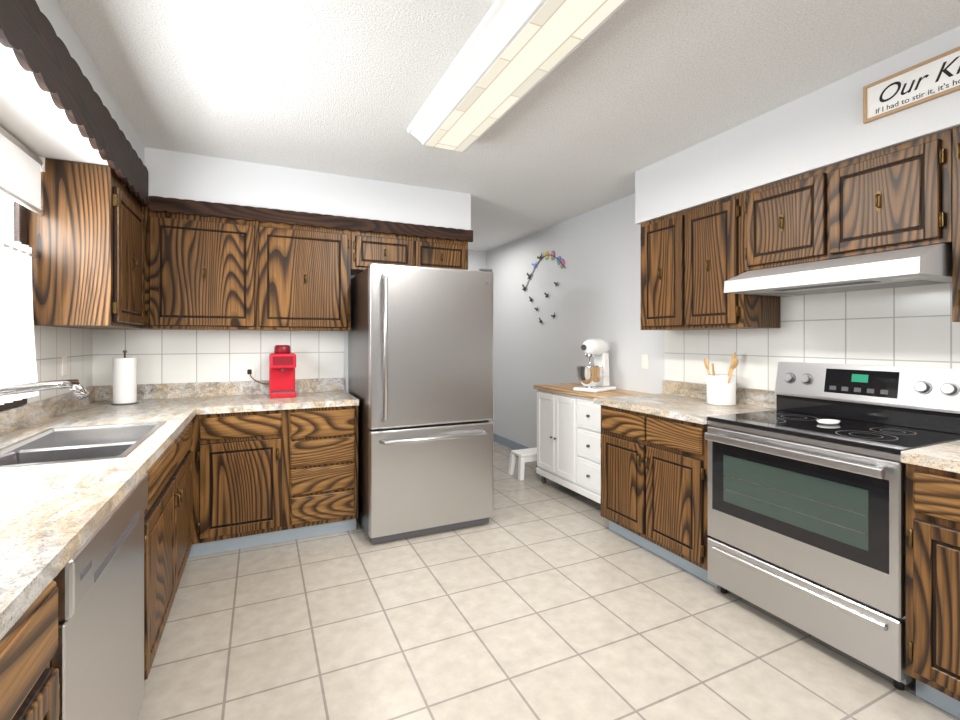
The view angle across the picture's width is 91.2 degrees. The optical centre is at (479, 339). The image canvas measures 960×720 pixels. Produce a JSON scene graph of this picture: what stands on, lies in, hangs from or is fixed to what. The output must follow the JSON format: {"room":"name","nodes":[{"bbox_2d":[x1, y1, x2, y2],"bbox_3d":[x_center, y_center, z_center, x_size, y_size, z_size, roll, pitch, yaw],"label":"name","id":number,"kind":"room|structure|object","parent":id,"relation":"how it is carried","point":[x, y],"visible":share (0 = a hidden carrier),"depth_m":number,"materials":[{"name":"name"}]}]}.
{"room":"kitchen","nodes":[
{"label":"kitchen","id":0,"kind":"room"},
{"bbox_2d":[0,0,143,199],"bbox_3d":[-1.223,-1.024,0.671,0.350,0.332,5.450,0,0,-25],"label":"soffit","id":1,"kind":"structure","parent":0,"point":[34,119],"depth_m":1.86,"materials":[{"name":"white paint"}]},
{"bbox_2d":[0,0,147,204],"bbox_3d":[-0.977,-0.928,0.587,0.022,0.227,5.070,0,0,-25],"label":"valance","id":2,"kind":"object","parent":1,"relation":"attached to","point":[32,40],"visible":1,"depth_m":1.67,"materials":[{"name":"brown wood"}]},
{"bbox_2d":[144,147,470,229],"bbox_3d":[-1.145,-1.026,3.521,2.200,0.328,0.350,0,0,-25],"label":"soffit","id":3,"kind":"structure","parent":0,"point":[181,175],"depth_m":3.27,"materials":[{"name":"white paint"}]},
{"bbox_2d":[149,196,472,241],"bbox_3d":[-1.050,-0.843,3.358,2.184,0.093,0.022,0,0,-25],"label":"wood trim","id":4,"kind":"structure","parent":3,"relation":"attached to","point":[202,208],"depth_m":3.25,"materials":[{"name":"brown wood"}]},
{"bbox_2d":[344,275,355,392],"bbox_3d":[-1.403,0.060,3.660,2.550,2.500,0.120,0,0,-25],"label":"wall","id":5,"kind":"structure","parent":0,"point":[346,360],"depth_m":3.75,"materials":[{"name":"white paint"}]},
{"bbox_2d":[142,202,269,330],"bbox_3d":[-1.837,-0.463,3.195,0.708,0.786,0.352,0,0,-25],"label":"upper cabinet","id":6,"kind":"object","parent":5,"relation":"attached to","point":[209,273],"depth_m":3.04,"materials":[{"name":"brown wood"}]},
{"bbox_2d":[93,329,343,385],"bbox_3d":[-1.804,0.115,3.403,1.594,0.380,0.006,0,0,-25],"label":"tile","id":7,"kind":"structure","parent":5,"relation":"attached to","point":[177,356],"depth_m":3.34,"materials":[{"name":"white tile"}]},
{"bbox_2d":[244,361,268,384],"bbox_3d":[-1.622,0.241,3.456,0.201,0.176,0.052,0,0,-25],"label":"electrical outlet","id":8,"kind":"object","parent":7,"relation":"attached to","point":[249,368],"visible":0.9,"depth_m":3.44,"materials":[{"name":"white plastic"}]},
{"bbox_2d":[96,378,343,401],"bbox_3d":[-1.803,0.350,3.394,1.596,0.100,0.020,0,0,-25],"label":"backsplash","id":9,"kind":"structure","parent":5,"relation":"attached to","point":[201,389],"depth_m":3.33,"materials":[{"name":"beige stone"}]},
{"bbox_2d":[270,222,353,330],"bbox_3d":[-1.321,-0.463,3.435,0.687,0.786,0.352,0,0,-25],"label":"upper cabinet","id":10,"kind":"object","parent":5,"relation":"attached to","point":[312,268],"depth_m":3.31,"materials":[{"name":"brown wood"}]},
{"bbox_2d":[354,230,421,274],"bbox_3d":[-0.771,-0.688,3.692,0.518,0.336,0.352,0,0,-25],"label":"upper cabinet","id":11,"kind":"object","parent":5,"relation":"attached to","point":[369,247],"depth_m":3.53,"materials":[{"name":"brown wood"}]},
{"bbox_2d":[422,237,467,269],"bbox_3d":[-0.394,-0.688,3.867,0.516,0.336,0.352,0,0,-25],"label":"upper cabinet","id":12,"kind":"object","parent":5,"relation":"attached to","point":[438,253],"depth_m":3.73,"materials":[{"name":"brown wood"}]},
{"bbox_2d":[468,250,485,269],"bbox_3d":[-1.696,0.060,5.565,3.870,2.500,0.120,0,0,-25],"label":"wall","id":13,"kind":"structure","parent":0,"point":[476,260],"depth_m":6.27,"materials":[{"name":"white paint"}]},
{"bbox_2d":[56,0,959,251],"bbox_3d":[-0.073,-1.230,2.228,3.990,0.080,7.540,0,0,-25],"label":"ceiling","id":14,"kind":"structure","parent":0,"point":[603,113],"depth_m":2.15,"materials":[{"name":"white paint"}]},
{"bbox_2d":[407,0,627,152],"bbox_3d":[0.127,-1.136,1.952,0.390,0.107,1.730,0,0,-25],"label":"ceiling light fixture","id":15,"kind":"object","parent":14,"relation":"attached to","point":[511,54],"visible":1,"depth_m":1.87,"materials":[{"name":"white plastic"}]},
{"bbox_2d":[136,441,959,719],"bbox_3d":[-0.073,1.340,2.228,3.990,0.060,7.540,0,0,-25],"label":"floor","id":16,"kind":"structure","parent":0,"point":[535,598],"depth_m":2.07,"materials":[{"name":"tile"}]},
{"bbox_2d":[0,550,75,719],"bbox_3d":[-0.996,0.875,0.533,0.642,0.870,0.608,0,0,-25],"label":"base cabinet","id":17,"kind":"object","parent":16,"relation":"on","point":[29,688],"depth_m":0.82,"materials":[{"name":"brown wood"}]},
{"bbox_2d":[0,418,183,517],"bbox_3d":[-1.545,0.491,1.867,0.502,0.190,0.790,0,0,-25],"label":"base cabinet","id":18,"kind":"object","parent":16,"relation":"on","point":[163,438],"depth_m":1.93,"materials":[{"name":"brown wood"}]},
{"bbox_2d":[0,454,151,629],"bbox_3d":[-0.898,0.419,0.337,0.653,0.039,2.570,0,0,-25],"label":"countertop","id":19,"kind":"structure","parent":18,"relation":"on","point":[47,513],"depth_m":1.10,"materials":[{"name":"beige stone"}]},
{"bbox_2d":[0,379,166,526],"bbox_3d":[-1.601,0.373,1.841,0.509,0.426,0.774,0,0,-25],"label":"sink","id":20,"kind":"object","parent":19,"relation":"in","point":[63,445],"depth_m":1.88,"materials":[{"name":"silver metal"}]},
{"bbox_2d":[50,473,147,719],"bbox_3d":[-1.250,0.877,1.149,0.605,0.866,0.716,0,0,-25],"label":"dishwasher","id":21,"kind":"object","parent":16,"relation":"on","point":[97,660],"visible":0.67,"depth_m":1.19,"materials":[{"name":"grey metal"}]},
{"bbox_2d":[4,414,195,567],"bbox_3d":[-1.860,0.875,2.387,0.642,0.870,0.420,0,0,-25],"label":"base cabinet","id":22,"kind":"object","parent":16,"relation":"on","point":[189,467],"depth_m":2.62,"materials":[{"name":"brown wood"}]},
{"bbox_2d":[144,470,183,680],"bbox_3d":[-1.605,0.980,1.839,0.642,0.660,0.790,0,0,-25],"label":"base cabinet","id":23,"kind":"object","parent":16,"relation":"on","point":[163,528],"depth_m":1.87,"materials":[{"name":"brown wood"}]},
{"bbox_2d":[196,406,287,555],"bbox_3d":[-1.599,0.875,3.151,0.525,0.870,0.632,0,0,-25],"label":"base cabinet","id":24,"kind":"object","parent":16,"relation":"on","point":[230,465],"depth_m":2.88,"materials":[{"name":"brown wood"}]},
{"bbox_2d":[8,398,203,437],"bbox_3d":[-1.996,0.419,2.693,0.653,0.039,1.128,0,0,-25],"label":"countertop","id":25,"kind":"structure","parent":24,"relation":"on","point":[184,408],"depth_m":2.63,"materials":[{"name":"beige stone"}]},
{"bbox_2d":[111,350,138,404],"bbox_3d":[-2.219,0.231,2.937,0.140,0.336,0.140,0,0,-25],"label":"paper towel","id":26,"kind":"object","parent":25,"relation":"on","point":[125,380],"visible":1,"depth_m":2.89,"materials":[{"name":"white paper"}]},
{"bbox_2d":[196,390,358,413],"bbox_3d":[-1.376,0.419,3.250,0.943,0.039,0.643,0,0,-25],"label":"countertop","id":27,"kind":"structure","parent":24,"relation":"on","point":[306,397],"depth_m":3.11,"materials":[{"name":"beige stone"}]},
{"bbox_2d":[269,345,295,397],"bbox_3d":[-1.407,0.217,3.349,0.170,0.363,0.240,0,0,-25],"label":"coffee maker","id":28,"kind":"object","parent":27,"relation":"on","point":[282,362],"visible":0.98,"depth_m":3.31,"materials":[{"name":"red plastic"}]},
{"bbox_2d":[288,402,358,540],"bbox_3d":[-1.156,0.875,3.358,0.453,0.870,0.632,0,0,-25],"label":"base cabinet","id":29,"kind":"object","parent":16,"relation":"on","point":[323,440],"depth_m":3.08,"materials":[{"name":"brown wood"}]},
{"bbox_2d":[348,263,492,543],"bbox_3d":[-0.457,0.405,3.477,0.870,1.810,0.911,0,0,-25],"label":"fridge","id":30,"kind":"object","parent":16,"relation":"on","point":[420,363],"visible":0.94,"depth_m":3.12,"materials":[{"name":"silver metal"}]},
{"bbox_2d":[508,448,537,480],"bbox_3d":[0.478,1.192,4.559,0.340,0.235,0.240,0,0,-25],"label":"step stool","id":31,"kind":"object","parent":16,"relation":"on","point":[526,455],"visible":0.65,"depth_m":4.48,"materials":[{"name":"white paint"}]},
{"bbox_2d":[533,383,649,503],"bbox_3d":[0.911,0.863,3.967,0.475,0.895,1.020,0,0,-25],"label":"sideboard cabinet","id":32,"kind":"object","parent":16,"relation":"on","point":[568,437],"visible":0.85,"depth_m":3.83,"materials":[{"name":"white paint"}]},
{"bbox_2d":[573,339,615,392],"bbox_3d":[0.941,0.202,3.865,0.226,0.424,0.373,0,0,44],"label":"mixer","id":33,"kind":"object","parent":32,"relation":"on","point":[594,378],"visible":1,"depth_m":3.78,"materials":[{"name":"white metal"}]},
{"bbox_2d":[594,380,776,587],"bbox_3d":[1.267,0.805,2.981,0.668,1.010,0.887,0,0,-25],"label":"base cabinet","id":34,"kind":"object","parent":16,"relation":"on","point":[654,473],"visible":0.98,"depth_m":2.79,"materials":[{"name":"brown wood"}]},
{"bbox_2d":[704,352,738,405],"bbox_3d":[1.510,0.236,2.901,0.174,0.326,0.222,0,0,-25],"label":"utensil crock","id":35,"kind":"object","parent":34,"relation":"on","point":[721,389],"visible":1,"depth_m":2.86,"materials":[{"name":"white ceramic"}]},
{"bbox_2d":[705,362,959,690],"bbox_3d":[1.615,0.718,2.196,0.693,1.185,0.823,0,0,-25],"label":"range","id":36,"kind":"object","parent":16,"relation":"on","point":[807,505],"visible":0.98,"depth_m":2.04,"materials":[{"name":"silver metal"}]},
{"bbox_2d":[901,460,959,718],"bbox_3d":[2.039,0.875,1.351,0.646,0.870,1.059,0,0,-25],"label":"base cabinet","id":37,"kind":"object","parent":16,"relation":"on","point":[933,570],"depth_m":1.62,"materials":[{"name":"brown wood"}]},
{"bbox_2d":[901,440,959,467],"bbox_3d":[2.126,0.420,1.152,0.657,0.039,1.492,0,0,-25],"label":"countertop","id":38,"kind":"structure","parent":37,"relation":"on","point":[947,454],"depth_m":1.66,"materials":[{"name":"beige stone"}]},
{"bbox_2d":[486,193,664,447],"bbox_3d":[1.680,0.060,3.046,0.120,2.500,7.540,0,0,-25],"label":"wall","id":39,"kind":"structure","parent":0,"point":[595,293],"depth_m":4.67,"materials":[{"name":"white paint"}]},
{"bbox_2d":[493,433,529,449],"bbox_3d":[0.727,1.260,4.929,0.015,0.100,3.080,0,0,-25],"label":"baseboard","id":40,"kind":"structure","parent":39,"relation":"attached to","point":[507,442],"depth_m":5.71,"materials":[{"name":"blue"}]},
{"bbox_2d":[522,250,565,322],"bbox_3d":[0.668,-0.555,5.048,0.019,0.780,0.849,0,0,-25],"label":"wall decal","id":41,"kind":"object","parent":39,"relation":"attached to","point":[560,261],"visible":0.96,"depth_m":4.96,"materials":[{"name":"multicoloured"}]},
{"bbox_2d":[642,354,647,368],"bbox_3d":[1.302,0.170,3.707,0.006,0.114,0.070,0,0,-25],"label":"electrical outlet","id":42,"kind":"object","parent":39,"relation":"attached to","point":[644,361],"visible":1,"depth_m":3.70,"materials":[{"name":"white plastic"}]},
{"bbox_2d":[640,214,671,329],"bbox_3d":[1.358,-0.444,3.165,0.346,0.748,0.452,0,0,-25],"label":"upper cabinet","id":43,"kind":"object","parent":39,"relation":"attached to","point":[655,235],"depth_m":3.14,"materials":[{"name":"brown wood"}]},
{"bbox_2d":[672,193,779,329],"bbox_3d":[1.497,-0.444,2.867,0.346,0.748,0.452,0,0,-25],"label":"upper cabinet","id":44,"kind":"object","parent":39,"relation":"attached to","point":[706,237],"depth_m":2.76,"materials":[{"name":"brown wood"}]},
{"bbox_2d":[740,173,807,273],"bbox_3d":[1.696,-0.599,2.441,0.346,0.438,0.487,0,0,-25],"label":"upper cabinet","id":45,"kind":"object","parent":39,"relation":"attached to","point":[774,216],"depth_m":2.42,"materials":[{"name":"brown wood"}]},
{"bbox_2d":[665,283,959,390],"bbox_3d":[2.276,0.007,1.619,0.006,0.595,4.210,0,0,-25],"label":"tile","id":46,"kind":"structure","parent":39,"relation":"attached to","point":[912,326],"depth_m":2.48,"materials":[{"name":"white tile"}]},
{"bbox_2d":[808,129,951,261],"bbox_3d":[1.855,-0.599,2.100,0.346,0.438,0.487,0,0,-25],"label":"upper cabinet","id":47,"kind":"object","parent":39,"relation":"attached to","point":[906,195],"depth_m":2.00,"materials":[{"name":"brown wood"}]},
{"bbox_2d":[724,243,951,296],"bbox_3d":[1.700,-0.313,2.236,0.512,0.130,0.819,0,0,-25],"label":"range hood","id":48,"kind":"object","parent":47,"relation":"attached to","point":[924,265],"visible":1,"depth_m":2.04,"materials":[{"name":"silver metal"}]},
{"bbox_2d":[952,126,959,321],"bbox_3d":[2.071,-0.444,1.638,0.346,0.748,0.532,0,0,-25],"label":"upper cabinet","id":49,"kind":"object","parent":39,"relation":"attached to","point":[955,131],"depth_m":1.80,"materials":[{"name":"brown wood"}]},
{"bbox_2d":[635,26,959,224],"bbox_3d":[2.133,-1.005,1.519,0.350,0.370,4.150,0,0,-25],"label":"soffit","id":50,"kind":"structure","parent":0,"point":[823,127],"depth_m":2.32,"materials":[{"name":"white paint"}]},
{"bbox_2d":[863,46,959,123],"bbox_3d":[1.819,-1.025,1.753,0.019,0.158,0.664,0,0,-25],"label":"kitchen sign","id":51,"kind":"object","parent":50,"relation":"attached to","point":[935,77],"visible":1,"depth_m":1.90,"materials":[{"name":"white paint"}]},
{"bbox_3d":[-1.436,0.060,0.572,0.120,2.500,5.690,0,0,-25],"label":"wall","id":52,"kind":"structure","parent":0,"visible":0},
{"bbox_2d":[0,193,26,410],"bbox_3d":[-1.862,-0.275,1.537,0.124,1.140,1.390,0,0,-25],"label":"window","id":53,"kind":"structure","parent":52,"relation":"in","point":[13,219],"depth_m":2.09,"materials":[{"name":"white"}]},
{"bbox_2d":[0,234,38,404],"bbox_3d":[-1.802,-0.083,1.604,0.036,0.685,1.390,0,0,-25],"label":"cafe curtain","id":54,"kind":"object","parent":53,"relation":"hanging from","point":[17,355],"visible":0.96,"depth_m":2.02,"materials":[{"name":"white fabric"}]},
{"bbox_2d":[0,126,44,214],"bbox_3d":[-1.791,-0.727,1.571,0.078,0.287,1.381,0,0,-25],"label":"roller blind","id":55,"kind":"object","parent":52,"relation":"attached to","point":[22,167],"visible":0.96,"depth_m":2.00,"materials":[{"name":"white fabric"}]},
{"bbox_2d":[0,386,95,437],"bbox_3d":[-1.578,0.350,1.045,0.020,0.100,4.428,0,0,-25],"label":"backsplash","id":56,"kind":"structure","parent":52,"relation":"attached to","point":[13,419],"depth_m":2.26,"materials":[{"name":"beige stone"}]},
{"bbox_2d":[24,326,92,404],"bbox_3d":[-2.320,0.115,2.617,0.006,0.380,0.984,0,0,-25],"label":"tile","id":57,"kind":"structure","parent":52,"relation":"attached to","point":[53,345],"depth_m":2.59,"materials":[{"name":"white tile"}]},
{"bbox_2d":[62,355,66,375],"bbox_3d":[-2.313,0.140,2.618,0.006,0.114,0.070,0,0,-25],"label":"electrical outlet","id":58,"kind":"object","parent":57,"relation":"attached to","point":[64,364],"visible":0.96,"depth_m":2.61,"materials":[{"name":"white plastic"}]},
{"bbox_2d":[27,158,150,329],"bbox_3d":[-2.155,-0.463,2.701,0.373,0.786,0.978,0,0,-25],"label":"upper cabinet","id":59,"kind":"object","parent":52,"relation":"attached to","point":[86,236],"visible":0.94,"depth_m":2.28,"materials":[{"name":"brown wood"}]}
]}

